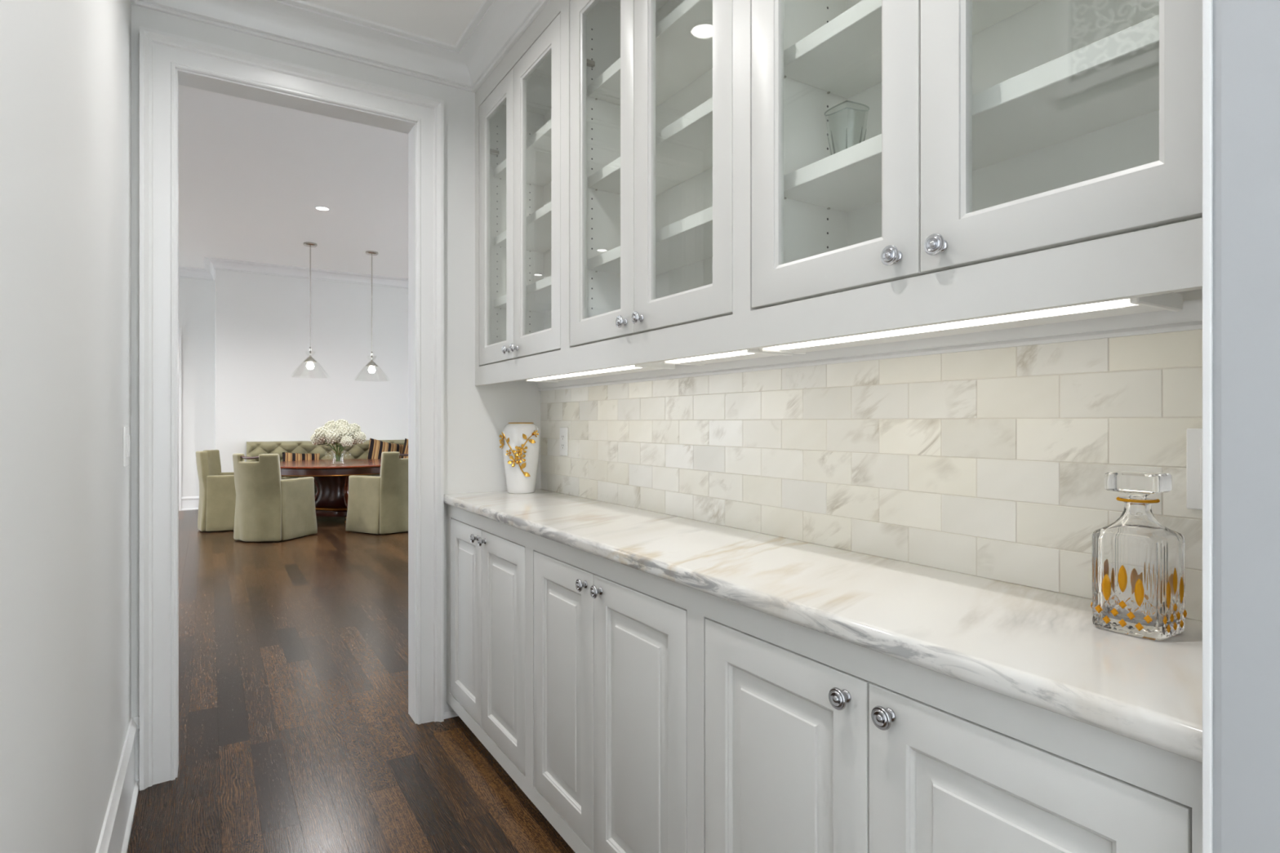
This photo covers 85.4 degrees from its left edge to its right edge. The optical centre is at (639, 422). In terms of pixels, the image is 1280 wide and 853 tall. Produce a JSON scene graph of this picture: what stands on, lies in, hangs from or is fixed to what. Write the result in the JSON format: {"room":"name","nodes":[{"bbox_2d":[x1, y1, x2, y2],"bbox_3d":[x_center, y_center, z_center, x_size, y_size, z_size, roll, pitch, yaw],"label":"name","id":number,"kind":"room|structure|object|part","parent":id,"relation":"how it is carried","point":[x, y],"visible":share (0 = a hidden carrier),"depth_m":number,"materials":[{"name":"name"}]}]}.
{"room":"butler's pantry","nodes":[
{"label":"butler's pantry","id":0,"kind":"room"},
{"bbox_2d":[0,0,130,852],"bbox_3d":[-0.303,-0.169,-0.024,0.100,2.790,5.480,0,0,-32],"label":"wall","id":1,"kind":"structure","parent":0,"point":[65,64],"depth_m":1.24,"materials":[{"name":"white paint"}]},
{"bbox_2d":[95,715,139,852],"bbox_3d":[-0.250,1.109,0.009,0.026,0.235,5.480,0,0,-32],"label":"baseboard","id":2,"kind":"structure","parent":1,"relation":"attached to","point":[115,834],"depth_m":2.01,"materials":[{"name":"white paint"}]},
{"bbox_2d":[123,426,129,466],"bbox_3d":[-1.599,0.074,2.162,0.010,0.122,0.116,0,0,-32],"label":"switch plate","id":3,"kind":"object","parent":1,"relation":"attached to","point":[126,429],"visible":1,"depth_m":2.13,"materials":[{"name":"white plastic"}]},
{"bbox_2d":[178,277,214,497],"bbox_3d":[-8.657,-0.484,8.310,6.083,3.420,0.120,0,0,-32],"label":"wall","id":4,"kind":"structure","parent":0,"point":[196,296],"depth_m":9.74,"materials":[{"name":"white paint"}]},
{"bbox_2d":[178,327,181,511],"bbox_3d":[-6.845,-0.044,9.353,1.103,2.540,0.026,0,0,-32],"label":"trim","id":5,"kind":"structure","parent":4,"relation":"attached to","point":[180,329],"depth_m":9.62,"materials":[{"name":"white paint"}]},
{"bbox_2d":[181,496,199,511],"bbox_3d":[-5.824,1.131,9.490,1.110,0.190,0.376,0,0,34],"label":"baseboard","id":6,"kind":"structure","parent":4,"relation":"attached to","point":[188,503],"depth_m":9.70,"materials":[{"name":"white paint"}]},
{"bbox_2d":[178,84,408,278],"bbox_3d":[-4.172,-2.194,6.040,11.300,0.100,8.675,0,0,-32],"label":"ceiling","id":7,"kind":"structure","parent":0,"point":[253,175],"depth_m":6.30,"materials":[{"name":"white paint"}]},
{"bbox_2d":[289,242,330,377],"bbox_3d":[-3.952,-1.343,8.318,0.444,1.600,0.444,0,0,-32],"label":"pendant lamp","id":8,"kind":"object","parent":7,"relation":"hanging from","point":[309,360],"visible":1,"depth_m":8.31,"materials":[{"name":"silver metal"}]},
{"bbox_2d":[303,355,316,362],"bbox_3d":[-3.952,-0.763,8.318,0.144,0.082,0.144,0,0,-32],"label":"socket","id":9,"kind":"object","parent":8,"relation":"attached to","point":[309,359],"depth_m":8.29,"materials":[{"name":"silver metal"}]},
{"bbox_3d":[-3.952,-1.507,8.318,0.011,1.206,0.011,0,0,36],"label":"rod","id":10,"kind":"part","parent":8,"relation":"part of","materials":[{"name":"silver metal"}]},
{"bbox_3d":[-3.952,-0.677,8.318,0.084,0.087,0.084,0,0,-32],"label":"bulb","id":11,"kind":"part","parent":8,"relation":"part of","materials":[{"name":"white glass"}]},
{"bbox_2d":[314,205,330,210],"bbox_3d":[-3.177,-2.140,6.939,0.152,0.006,0.152,0,0,-32],"label":"recessed light","id":12,"kind":"object","parent":7,"relation":"in","point":[317,207],"visible":1,"depth_m":6.93,"materials":[{"name":"white paint"}]},
{"bbox_2d":[352,250,390,380],"bbox_3d":[-3.376,-1.335,8.735,0.444,1.615,0.444,0,0,-32],"label":"pendant lamp","id":13,"kind":"object","parent":7,"relation":"hanging from","point":[371,364],"visible":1,"depth_m":8.72,"materials":[{"name":"silver metal"}]},
{"bbox_2d":[365,360,377,366],"bbox_3d":[-3.376,-0.748,8.735,0.144,0.082,0.144,0,0,-32],"label":"socket","id":14,"kind":"object","parent":13,"relation":"attached to","point":[371,363],"depth_m":8.71,"materials":[{"name":"silver metal"}]},
{"bbox_3d":[-3.376,-1.500,8.735,0.011,1.221,0.011,0,0,-9],"label":"rod","id":15,"kind":"part","parent":13,"relation":"part of","materials":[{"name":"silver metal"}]},
{"bbox_3d":[-3.376,-0.662,8.735,0.084,0.087,0.084,0,0,-32],"label":"bulb","id":16,"kind":"part","parent":13,"relation":"part of","materials":[{"name":"glass"}]},
{"bbox_2d":[214,269,408,472],"bbox_3d":[-3.644,-0.484,10.948,5.217,3.420,1.000,0,0,-32],"label":"wall","id":17,"kind":"structure","parent":0,"point":[262,322],"depth_m":9.72,"materials":[{"name":"white paint"}]},
{"bbox_2d":[178,256,408,288],"bbox_3d":[-6.195,-2.079,9.195,11.200,0.130,0.980,0,0,-32],"label":"trim","id":18,"kind":"structure","parent":17,"relation":"attached to","point":[211,264],"depth_m":9.67,"materials":[{"name":"white paint"}]},
{"bbox_2d":[130,4,540,717],"bbox_3d":[-1.892,-0.484,2.283,11.200,3.420,0.115,0,0,-32],"label":"wall","id":19,"kind":"structure","parent":0,"point":[475,417],"depth_m":2.89,"materials":[{"name":"white paint"}]},
{"bbox_2d":[139,26,444,791],"bbox_3d":[-1.246,-0.047,2.594,1.014,2.546,0.040,0,0,-32],"label":"trim","id":20,"kind":"structure","parent":19,"relation":"attached to","point":[161,52],"depth_m":2.38,"materials":[{"name":"white paint"}]},
{"bbox_2d":[175,68,417,777],"bbox_3d":[-1.287,0.002,2.659,0.818,2.448,0.119,0,0,-32],"label":"trim","id":21,"kind":"structure","parent":19,"relation":"attached to","point":[184,77],"depth_m":2.79,"materials":[{"name":"white paint"}]},
{"bbox_2d":[130,0,550,93],"bbox_3d":[0.242,-1.459,0.316,1.185,0.110,5.480,0,0,-32],"label":"trim","id":22,"kind":"structure","parent":19,"relation":"attached to","point":[495,27],"depth_m":2.61,"materials":[{"name":"white paint"}]},
{"bbox_2d":[444,710,457,719],"bbox_3d":[-0.774,1.216,2.899,0.110,0.020,0.020,0,0,-32],"label":"baseboard","id":23,"kind":"structure","parent":19,"relation":"attached to","point":[452,713],"depth_m":2.88,"materials":[{"name":"white paint"}]},
{"bbox_2d":[127,510,575,852],"bbox_3d":[-2.480,1.256,3.321,11.300,0.060,15.080,0,0,-32],"label":"floor","id":24,"kind":"structure","parent":0,"point":[298,734],"depth_m":2.80,"materials":[{"name":"brown wood"}]},
{"bbox_2d":[195,449,235,531],"bbox_3d":[-4.757,0.768,8.041,0.652,0.892,0.620,0,0,-18],"label":"dining chair","id":25,"kind":"object","parent":24,"relation":"on","point":[217,492],"visible":0.7,"depth_m":7.76,"materials":[{"name":"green fabric"}]},
{"bbox_3d":[-4.602,0.904,7.822,0.493,0.620,0.108,0,0,-18],"label":"arm","id":26,"kind":"part","parent":25,"relation":"part of","materials":[{"name":"green fabric"}]},
{"bbox_3d":[-4.761,0.904,8.309,0.493,0.620,0.108,0,0,-18],"label":"arm","id":27,"kind":"part","parent":25,"relation":"part of","materials":[{"name":"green fabric"}]},
{"bbox_2d":[232,453,317,542],"bbox_3d":[-3.906,0.768,7.354,0.620,0.892,0.652,0,0,15],"label":"dining chair","id":28,"kind":"object","parent":24,"relation":"on","point":[268,508],"visible":1,"depth_m":7.09,"materials":[{"name":"green fabric"}]},
{"bbox_3d":[-3.979,0.358,7.083,0.251,0.038,0.047,0,0,15],"label":"wood rail","id":29,"kind":"part","parent":28,"relation":"part of","materials":[{"name":"brown wood"}]},
{"bbox_3d":[-3.638,0.904,7.364,0.108,0.620,0.493,0,0,15],"label":"arm","id":30,"kind":"part","parent":28,"relation":"part of","materials":[{"name":"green fabric"}]},
{"bbox_2d":[246,440,404,495],"bbox_3d":[-3.624,0.742,9.924,3.465,0.968,0.720,0,0,-32],"label":"upholstered bench","id":31,"kind":"object","parent":24,"relation":"on","point":[358,451],"visible":0.13,"depth_m":9.54,"materials":[{"name":"green fabric"}]},
{"bbox_2d":[281,452,319,476],"bbox_3d":[-4.559,0.571,9.330,0.478,0.346,0.216,0,0,-32],"label":"throw pillow","id":32,"kind":"object","parent":31,"relation":"on","point":[286,456],"visible":0.39,"depth_m":9.28,"materials":[{"name":"fabric"}]},
{"bbox_2d":[367,438,404,458],"bbox_3d":[-3.639,0.491,9.915,0.584,0.538,0.232,0,0,-32],"label":"throw pillow","id":33,"kind":"object","parent":31,"relation":"on","point":[376,447],"visible":0.4,"depth_m":9.85,"materials":[{"name":"fabric"}]},
{"bbox_2d":[401,438,408,458],"bbox_3d":[-3.217,0.491,10.012,0.539,0.526,0.228,0,0,-32],"label":"throw pillow","id":34,"kind":"object","parent":31,"relation":"on","point":[406,443],"visible":0.11,"depth_m":9.91,"materials":[{"name":"fabric"}]},
{"bbox_2d":[280,458,381,523],"bbox_3d":[-3.779,0.865,8.720,1.736,0.721,1.736,0,0,-32],"label":"dining table","id":35,"kind":"object","parent":24,"relation":"on","point":[331,478],"visible":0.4,"depth_m":8.43,"materials":[{"name":"brown wood"}]},
{"bbox_3d":[-3.677,0.425,8.453,0.290,0.155,0.170,0,0,-32],"label":"glass vase","id":36,"kind":"object","parent":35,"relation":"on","visible":0},
{"bbox_2d":[310,432,339,461],"bbox_3d":[-3.833,0.295,8.445,0.329,0.362,0.172,0,0,-24],"label":"hydrangea","id":37,"kind":"object","parent":36,"relation":"in","point":[313,441],"visible":0.52,"depth_m":8.38,"materials":[{"name":"white plant"}]},
{"bbox_3d":[-3.776,0.360,8.430,0.253,0.232,0.021,0,0,-5],"label":"stem","id":38,"kind":"part","parent":37,"relation":"part of","materials":[{"name":"green plant"}]},
{"bbox_2d":[313,425,337,457],"bbox_3d":[-3.786,0.256,8.359,0.269,0.437,0.203,0,0,-32],"label":"hydrangea","id":39,"kind":"object","parent":36,"relation":"in","point":[320,433],"visible":0.79,"depth_m":8.29,"materials":[{"name":"white plant"}]},
{"bbox_2d":[324,420,338,461],"bbox_3d":[-3.780,0.223,8.508,0.191,0.504,0.211,0,0,-32],"label":"hydrangea","id":40,"kind":"object","parent":36,"relation":"in","point":[329,424],"visible":0.29,"depth_m":8.46,"materials":[{"name":"white plant"}]},
{"bbox_2d":[324,427,342,461],"bbox_3d":[-3.663,0.271,8.332,0.202,0.408,0.235,0,0,9],"label":"hydrangea","id":41,"kind":"object","parent":36,"relation":"in","point":[332,435],"visible":0.95,"depth_m":8.27,"materials":[{"name":"white plant"}]},
{"bbox_2d":[332,418,349,461],"bbox_3d":[-3.652,0.217,8.478,0.206,0.516,0.204,0,0,-32],"label":"hydrangea","id":42,"kind":"object","parent":36,"relation":"in","point":[339,423],"visible":0.59,"depth_m":8.43,"materials":[{"name":"white plant"}]},
{"bbox_2d":[335,435,353,461],"bbox_3d":[-3.552,0.315,8.341,0.180,0.321,0.298,0,0,-32],"label":"hydrangea","id":43,"kind":"object","parent":36,"relation":"in","point":[345,441],"visible":1,"depth_m":8.26,"materials":[{"name":"white plant"}]},
{"bbox_2d":[337,425,354,456],"bbox_3d":[-3.568,0.254,8.395,0.193,0.442,0.259,0,0,-32],"label":"hydrangea","id":44,"kind":"object","parent":36,"relation":"in","point":[346,430],"visible":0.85,"depth_m":8.33,"materials":[{"name":"white plant"}]},
{"bbox_2d":[340,422,360,461],"bbox_3d":[-3.542,0.241,8.506,0.242,0.466,0.195,0,0,-32],"label":"hydrangea","id":45,"kind":"object","parent":36,"relation":"in","point":[356,428],"visible":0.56,"depth_m":8.48,"materials":[{"name":"white plant"}]},
{"bbox_2d":[338,431,366,458],"bbox_3d":[-3.509,0.293,8.446,0.326,0.364,0.185,0,0,-16],"label":"hydrangea","id":46,"kind":"object","parent":36,"relation":"in","point":[358,437],"visible":0.88,"depth_m":8.42,"materials":[{"name":"white plant"}]},
{"bbox_2d":[345,451,408,533],"bbox_3d":[-2.861,0.768,7.873,0.652,0.892,0.620,0,0,26],"label":"dining chair","id":47,"kind":"object","parent":24,"relation":"on","point":[375,504],"visible":0.72,"depth_m":7.62,"materials":[{"name":"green fabric"}]},
{"bbox_3d":[-3.043,0.904,7.677,0.493,0.620,0.108,0,0,26],"label":"arm","id":48,"kind":"part","parent":47,"relation":"part of","materials":[{"name":"green fabric"}]},
{"bbox_3d":[-2.608,0.358,7.751,0.047,0.038,0.251,0,0,26],"label":"wood rail","id":49,"kind":"part","parent":47,"relation":"part of","materials":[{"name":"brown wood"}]},
{"bbox_2d":[446,504,528,798],"bbox_3d":[-0.408,0.781,2.622,0.444,0.890,0.876,0,0,-32],"label":"base cabinet","id":50,"kind":"object","parent":24,"relation":"on","point":[487,560],"visible":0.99,"depth_m":2.46,"materials":[{"name":"white paint"}]},
{"bbox_3d":[-0.670,0.751,2.690,0.014,0.568,0.233,0,0,-32],"label":"raised panel","id":51,"kind":"part","parent":50,"relation":"part of","materials":[{"name":"white paint"}]},
{"bbox_3d":[-0.670,0.751,2.690,0.020,0.718,0.383,0,0,-32],"label":"door","id":52,"kind":"part","parent":50,"relation":"part of","materials":[{"name":"white paint"}]},
{"bbox_3d":[-0.609,0.426,2.549,0.027,0.034,0.034,0,0,-32],"label":"knob","id":53,"kind":"part","parent":50,"relation":"part of","materials":[{"name":"grey metal"}]},
{"bbox_3d":[-0.566,0.426,2.480,0.027,0.034,0.034,0,0,-32],"label":"knob","id":54,"kind":"part","parent":50,"relation":"part of","materials":[{"name":"grey metal"}]},
{"bbox_3d":[-0.460,0.751,2.353,0.020,0.718,0.406,0,0,-32],"label":"door","id":55,"kind":"part","parent":50,"relation":"part of","materials":[{"name":"white paint"}]},
{"bbox_3d":[-0.461,0.751,2.353,0.014,0.568,0.256,0,0,-32],"label":"raised panel","id":56,"kind":"part","parent":50,"relation":"part of","materials":[{"name":"white paint"}]},
{"bbox_2d":[444,488,1202,763],"bbox_3d":[0.055,0.318,1.893,0.450,0.037,2.602,0,0,-32],"label":"countertop","id":57,"kind":"structure","parent":50,"relation":"on","point":[1041,648],"depth_m":1.12,"materials":[{"name":"stone"}]},
{"bbox_2d":[499,422,539,493],"bbox_3d":[-0.511,0.149,2.955,0.175,0.299,0.172,0,0,-32],"label":"flower vase","id":58,"kind":"object","parent":57,"relation":"on","point":[520,442],"visible":1,"depth_m":2.90,"materials":[{"name":"white ceramic"}]},
{"bbox_3d":[-0.579,0.093,2.914,0.013,0.038,0.037,0,0,-32],"label":"flower","id":59,"kind":"part","parent":58,"relation":"part of","materials":[{"name":"gold metal"}]},
{"bbox_3d":[-0.578,0.062,2.912,0.015,0.041,0.043,0,0,-32],"label":"flower","id":60,"kind":"part","parent":58,"relation":"part of","materials":[{"name":"gold metal"}]},
{"bbox_3d":[-0.525,0.161,2.884,0.050,0.048,0.017,0,0,12],"label":"flower","id":61,"kind":"part","parent":58,"relation":"part of","materials":[{"name":"gold metal"}]},
{"bbox_3d":[-0.508,0.120,2.879,0.043,0.045,0.015,0,0,-3],"label":"flower","id":62,"kind":"part","parent":58,"relation":"part of","materials":[{"name":"gold metal"}]},
{"bbox_3d":[-0.495,0.148,2.883,0.041,0.043,0.014,0,0,-12],"label":"flower","id":63,"kind":"part","parent":58,"relation":"part of","materials":[{"name":"gold metal"}]},
{"bbox_3d":[-0.487,0.109,2.881,0.040,0.039,0.013,0,0,-14],"label":"flower","id":64,"kind":"part","parent":58,"relation":"part of","materials":[{"name":"gold metal"}]},
{"bbox_2d":[1090,471,1186,640],"bbox_3d":[0.718,0.185,1.000,0.094,0.226,0.094,0,0,-32],"label":"decanter","id":65,"kind":"object","parent":57,"relation":"on","point":[1139,562],"visible":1,"depth_m":0.97,"materials":[{"name":"clear glass"}]},
{"bbox_2d":[528,532,695,852],"bbox_3d":[0.051,0.781,1.884,0.444,0.890,0.862,0,0,-32],"label":"base cabinet","id":66,"kind":"object","parent":24,"relation":"on","point":[612,644],"visible":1,"depth_m":1.73,"materials":[{"name":"white paint"}]},
{"bbox_3d":[-0.215,0.751,1.959,0.014,0.568,0.235,0,0,-32],"label":"raised panel","id":67,"kind":"part","parent":66,"relation":"part of","materials":[{"name":"white paint"}]},
{"bbox_3d":[-0.215,0.751,1.959,0.020,0.718,0.385,0,0,-32],"label":"door","id":68,"kind":"part","parent":66,"relation":"part of","materials":[{"name":"white paint"}]},
{"bbox_3d":[-0.153,0.426,1.817,0.027,0.034,0.034,0,0,-32],"label":"knob","id":69,"kind":"part","parent":66,"relation":"part of","materials":[{"name":"grey metal"}]},
{"bbox_3d":[-0.110,0.426,1.748,0.027,0.034,0.034,0,0,-32],"label":"knob","id":70,"kind":"part","parent":66,"relation":"part of","materials":[{"name":"grey metal"}]},
{"bbox_3d":[-0.004,0.751,1.619,0.014,0.568,0.259,0,0,-32],"label":"raised panel","id":71,"kind":"part","parent":66,"relation":"part of","materials":[{"name":"white paint"}]},
{"bbox_3d":[-0.004,0.751,1.620,0.020,0.718,0.409,0,0,-32],"label":"door","id":72,"kind":"part","parent":66,"relation":"part of","materials":[{"name":"white paint"}]},
{"bbox_2d":[695,589,1202,852],"bbox_3d":[0.507,0.781,1.151,0.444,0.890,0.866,0,0,-32],"label":"base cabinet","id":73,"kind":"object","parent":24,"relation":"on","point":[808,740],"visible":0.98,"depth_m":1.01,"materials":[{"name":"white paint"}]},
{"bbox_3d":[0.243,0.751,1.222,0.014,0.568,0.253,0,0,-32],"label":"raised panel","id":74,"kind":"part","parent":73,"relation":"part of","materials":[{"name":"white paint"}]},
{"bbox_3d":[0.244,0.751,1.222,0.020,0.718,0.403,0,0,-32],"label":"door","id":75,"kind":"part","parent":73,"relation":"part of","materials":[{"name":"white paint"}]},
{"bbox_3d":[0.310,0.426,1.073,0.027,0.034,0.034,0,0,-32],"label":"knob","id":76,"kind":"part","parent":73,"relation":"part of","materials":[{"name":"grey metal"}]},
{"bbox_3d":[0.353,0.426,1.003,0.027,0.034,0.034,0,0,-32],"label":"knob","id":77,"kind":"part","parent":73,"relation":"part of","materials":[{"name":"grey metal"}]},
{"bbox_3d":[0.457,0.751,0.878,0.014,0.568,0.252,0,0,-32],"label":"raised panel","id":78,"kind":"part","parent":73,"relation":"part of","materials":[{"name":"white paint"}]},
{"bbox_3d":[0.458,0.751,0.878,0.020,0.718,0.402,0,0,-32],"label":"door","id":79,"kind":"part","parent":73,"relation":"part of","materials":[{"name":"white paint"}]},
{"bbox_2d":[301,0,484,44],"bbox_3d":[1.149,-1.564,0.880,3.520,0.100,5.480,0,0,-32],"label":"ceiling","id":80,"kind":"structure","parent":0,"point":[443,20],"depth_m":2.57,"materials":[{"name":"white paint"}]},
{"bbox_2d":[540,328,1202,621],"bbox_3d":[0.314,-0.169,1.995,0.110,2.790,2.704,0,0,-32],"label":"wall","id":81,"kind":"structure","parent":0,"point":[993,464],"depth_m":1.45,"materials":[{"name":"beige tile"}]},
{"bbox_2d":[475,0,566,386],"bbox_3d":[-0.352,-0.835,2.657,0.334,1.357,0.876,0,0,-32],"label":"upper cabinet","id":82,"kind":"object","parent":81,"relation":"attached to","point":[520,105],"visible":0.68,"depth_m":2.64,"materials":[{"name":"white paint"}]},
{"bbox_3d":[-0.566,-0.782,2.755,0.020,1.086,0.383,0,0,-32],"label":"door","id":83,"kind":"part","parent":82,"relation":"part of","materials":[{"name":"white paint"}]},
{"bbox_3d":[-0.505,-0.273,2.614,0.027,0.034,0.034,0,0,-32],"label":"knob","id":84,"kind":"part","parent":82,"relation":"part of","materials":[{"name":"silver metal"}]},
{"bbox_3d":[-0.547,-0.849,3.003,0.275,1.329,0.014,0,0,-32],"label":"panel","id":85,"kind":"part","parent":82,"relation":"part of","materials":[{"name":"white"}]},
{"bbox_3d":[-0.462,-0.273,2.544,0.027,0.034,0.034,0,0,-32],"label":"knob","id":86,"kind":"part","parent":82,"relation":"part of","materials":[{"name":"silver metal"}]},
{"bbox_2d":[493,119,551,186],"bbox_3d":[-0.314,-1.059,2.671,0.230,0.034,0.795,0,0,-32],"label":"shelf","id":87,"kind":"object","parent":82,"relation":"attached to","point":[539,144],"depth_m":2.78,"materials":[{"name":"white wood"}]},
{"bbox_2d":[493,201,551,253],"bbox_3d":[-0.314,-0.767,2.671,0.230,0.034,0.795,0,0,-32],"label":"shelf","id":88,"kind":"object","parent":82,"relation":"attached to","point":[538,223],"depth_m":2.78,"materials":[{"name":"white wood"}]},
{"bbox_2d":[493,275,551,312],"bbox_3d":[-0.314,-0.504,2.671,0.230,0.034,0.795,0,0,-32],"label":"shelf","id":89,"kind":"object","parent":82,"relation":"attached to","point":[539,292],"depth_m":2.78,"materials":[{"name":"white wood"}]},
{"bbox_3d":[-0.333,-1.368,2.659,0.275,0.018,0.797,0,0,-32],"label":"panel","id":90,"kind":"part","parent":82,"relation":"part of","materials":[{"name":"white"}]},
{"bbox_3d":[-0.356,-0.782,2.417,0.020,1.086,0.406,0,0,-32],"label":"door","id":91,"kind":"part","parent":82,"relation":"part of","materials":[{"name":"white paint"}]},
{"bbox_3d":[-0.215,-0.848,2.742,0.012,1.330,0.876,0,0,-32],"label":"panel","id":92,"kind":"part","parent":82,"relation":"part of","materials":[{"name":"white wood"}]},
{"bbox_2d":[525,361,675,382],"bbox_3d":[-0.170,-0.179,2.391,0.138,0.039,0.824,0,0,-32],"label":"light strip","id":93,"kind":"object","parent":82,"relation":"attached to","point":[660,365],"visible":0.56,"depth_m":2.26,"materials":[{"name":"white paint"}]},
{"bbox_2d":[560,427,568,456],"bbox_3d":[-0.320,0.080,2.901,0.008,0.118,0.072,0,0,-32],"label":"wall outlet","id":94,"kind":"object","parent":81,"relation":"attached to","point":[563,431],"visible":1,"depth_m":2.89,"materials":[{"name":"white plastic"}]},
{"bbox_2d":[560,433,564,449],"bbox_3d":[-0.322,0.080,2.900,0.002,0.068,0.033,0,0,-32],"label":"receptacle","id":95,"kind":"object","parent":94,"relation":"attached to","point":[562,435],"depth_m":2.90,"materials":[{"name":"white plastic"}]},
{"bbox_2d":[564,0,793,373],"bbox_3d":[0.107,-0.835,1.919,0.334,1.357,0.862,0,0,-32],"label":"upper cabinet","id":96,"kind":"object","parent":81,"relation":"attached to","point":[653,87],"depth_m":1.90,"materials":[{"name":"white paint"}]},
{"bbox_3d":[-0.111,-0.782,2.024,0.020,1.086,0.385,0,0,-32],"label":"door","id":97,"kind":"part","parent":96,"relation":"part of","materials":[{"name":"white paint"}]},
{"bbox_3d":[-0.093,-0.849,2.273,0.275,1.329,0.014,0,0,-32],"label":"panel","id":98,"kind":"part","parent":96,"relation":"part of","materials":[{"name":"white wood"}]},
{"bbox_3d":[-0.050,-0.273,1.882,0.027,0.034,0.034,0,0,-32],"label":"knob","id":99,"kind":"part","parent":96,"relation":"part of","materials":[{"name":"silver metal"}]},
{"bbox_3d":[0.123,-1.368,1.927,0.275,0.018,0.802,0,0,-32],"label":"panel","id":100,"kind":"part","parent":96,"relation":"part of","materials":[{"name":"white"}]},
{"bbox_3d":[-0.006,-0.273,1.812,0.027,0.034,0.034,0,0,-32],"label":"knob","id":101,"kind":"part","parent":96,"relation":"part of","materials":[{"name":"silver metal"}]},
{"bbox_2d":[587,0,712,107],"bbox_3d":[0.142,-1.059,1.939,0.230,0.034,0.800,0,0,-32],"label":"shelf","id":102,"kind":"object","parent":96,"relation":"attached to","point":[684,37],"depth_m":1.99,"materials":[{"name":"white wood"}]},
{"bbox_2d":[587,97,712,195],"bbox_3d":[0.142,-0.767,1.939,0.230,0.034,0.800,0,0,-32],"label":"shelf","id":103,"kind":"object","parent":96,"relation":"attached to","point":[684,148],"depth_m":1.98,"materials":[{"name":"white wood"}]},
{"bbox_2d":[587,206,712,275],"bbox_3d":[0.142,-0.504,1.939,0.230,0.034,0.800,0,0,-32],"label":"shelf","id":104,"kind":"object","parent":96,"relation":"attached to","point":[686,244],"depth_m":1.97,"materials":[{"name":"white wood"}]},
{"bbox_3d":[0.100,-0.782,1.684,0.020,1.086,0.409,0,0,-32],"label":"door","id":105,"kind":"part","parent":96,"relation":"part of","materials":[{"name":"white paint"}]},
{"bbox_3d":[0.244,-0.848,2.004,0.012,1.330,0.862,0,0,-32],"label":"panel","id":106,"kind":"part","parent":96,"relation":"part of","materials":[{"name":"white wood"}]},
{"bbox_3d":[0.214,-0.179,1.774,0.138,0.039,0.359,0,0,-32],"label":"light strip","id":107,"kind":"part","parent":96,"relation":"part of","materials":[{"name":"white plastic"}]},
{"bbox_2d":[535,298,1202,391],"bbox_3d":[0.235,-0.161,2.005,0.030,0.042,2.604,0,0,-32],"label":"trim","id":108,"kind":"structure","parent":81,"relation":"attached to","point":[1190,317],"depth_m":1.38,"materials":[{"name":"white paint"}]},
{"bbox_2d":[741,0,1202,354],"bbox_3d":[0.553,-0.835,1.203,0.334,1.357,0.906,0,0,-32],"label":"upper cabinet","id":109,"kind":"object","parent":81,"relation":"attached to","point":[1011,157],"depth_m":1.13,"materials":[{"name":"white paint"}]},
{"bbox_3d":[0.361,-0.849,1.544,0.275,1.329,0.014,0,0,-32],"label":"panel","id":110,"kind":"part","parent":109,"relation":"part of","materials":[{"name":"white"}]},
{"bbox_3d":[0.347,-0.782,1.287,0.020,1.086,0.403,0,0,-32],"label":"door","id":111,"kind":"part","parent":109,"relation":"part of","materials":[{"name":"white paint"}]},
{"bbox_2d":[824,101,868,155],"bbox_3d":[0.448,-0.606,1.504,0.095,0.170,0.036,0,0,17],"label":"crystal vase","id":112,"kind":"object","parent":109,"relation":"on","point":[843,101],"visible":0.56,"depth_m":1.51,"materials":[{"name":"clear glass"}]},
{"bbox_3d":[0.414,-0.273,1.137,0.027,0.034,0.034,0,0,-32],"label":"knob","id":113,"kind":"part","parent":109,"relation":"part of","materials":[{"name":"silver metal"}]},
{"bbox_2d":[783,0,1042,98],"bbox_3d":[0.599,-0.767,1.205,0.230,0.034,0.811,0,0,-32],"label":"shelf","id":114,"kind":"object","parent":109,"relation":"attached to","point":[842,59],"depth_m":1.40,"materials":[{"name":"white wood"}]},
{"bbox_3d":[0.457,-0.273,1.068,0.027,0.034,0.034,0,0,-32],"label":"knob","id":115,"kind":"part","parent":109,"relation":"part of","materials":[{"name":"silver metal"}]},
{"bbox_3d":[0.523,-0.179,1.277,0.138,0.039,0.749,0,0,-32],"label":"light strip","id":116,"kind":"part","parent":109,"relation":"part of","materials":[{"name":"white plastic"}]},
{"bbox_2d":[783,14,1159,212],"bbox_3d":[0.599,-0.504,1.205,0.230,0.034,0.811,0,0,-32],"label":"shelf","id":117,"kind":"object","parent":109,"relation":"attached to","point":[1108,86],"depth_m":1.10,"materials":[{"name":"white wood"}]},
{"bbox_3d":[0.700,-0.848,1.271,0.012,1.330,0.866,0,0,-32],"label":"panel","id":118,"kind":"part","parent":109,"relation":"part of","materials":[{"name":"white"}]},
{"bbox_3d":[0.562,-0.782,0.943,0.020,1.086,0.402,0,0,-32],"label":"door","id":119,"kind":"part","parent":109,"relation":"part of","materials":[{"name":"white paint"}]},
{"bbox_2d":[1186,428,1202,510],"bbox_3d":[0.860,0.070,1.004,0.010,0.122,0.116,0,0,-32],"label":"switch plate","id":120,"kind":"object","parent":81,"relation":"attached to","point":[1193,436],"visible":0.32,"depth_m":1.04,"materials":[{"name":"white plastic"}]},
{"bbox_2d":[1213,0,1279,852],"bbox_3d":[1.058,-0.169,0.262,0.474,2.790,1.226,0,0,-32],"label":"wall","id":121,"kind":"structure","parent":0,"point":[1246,33],"depth_m":0.63,"materials":[{"name":"grey paint"}]},
{"bbox_2d":[1202,0,1213,852],"bbox_3d":[0.541,-0.144,0.658,0.017,2.740,0.007,0,0,-32],"label":"trim","id":122,"kind":"structure","parent":121,"relation":"attached to","point":[1207,5],"depth_m":0.65,"materials":[{"name":"white paint"}]}
]}

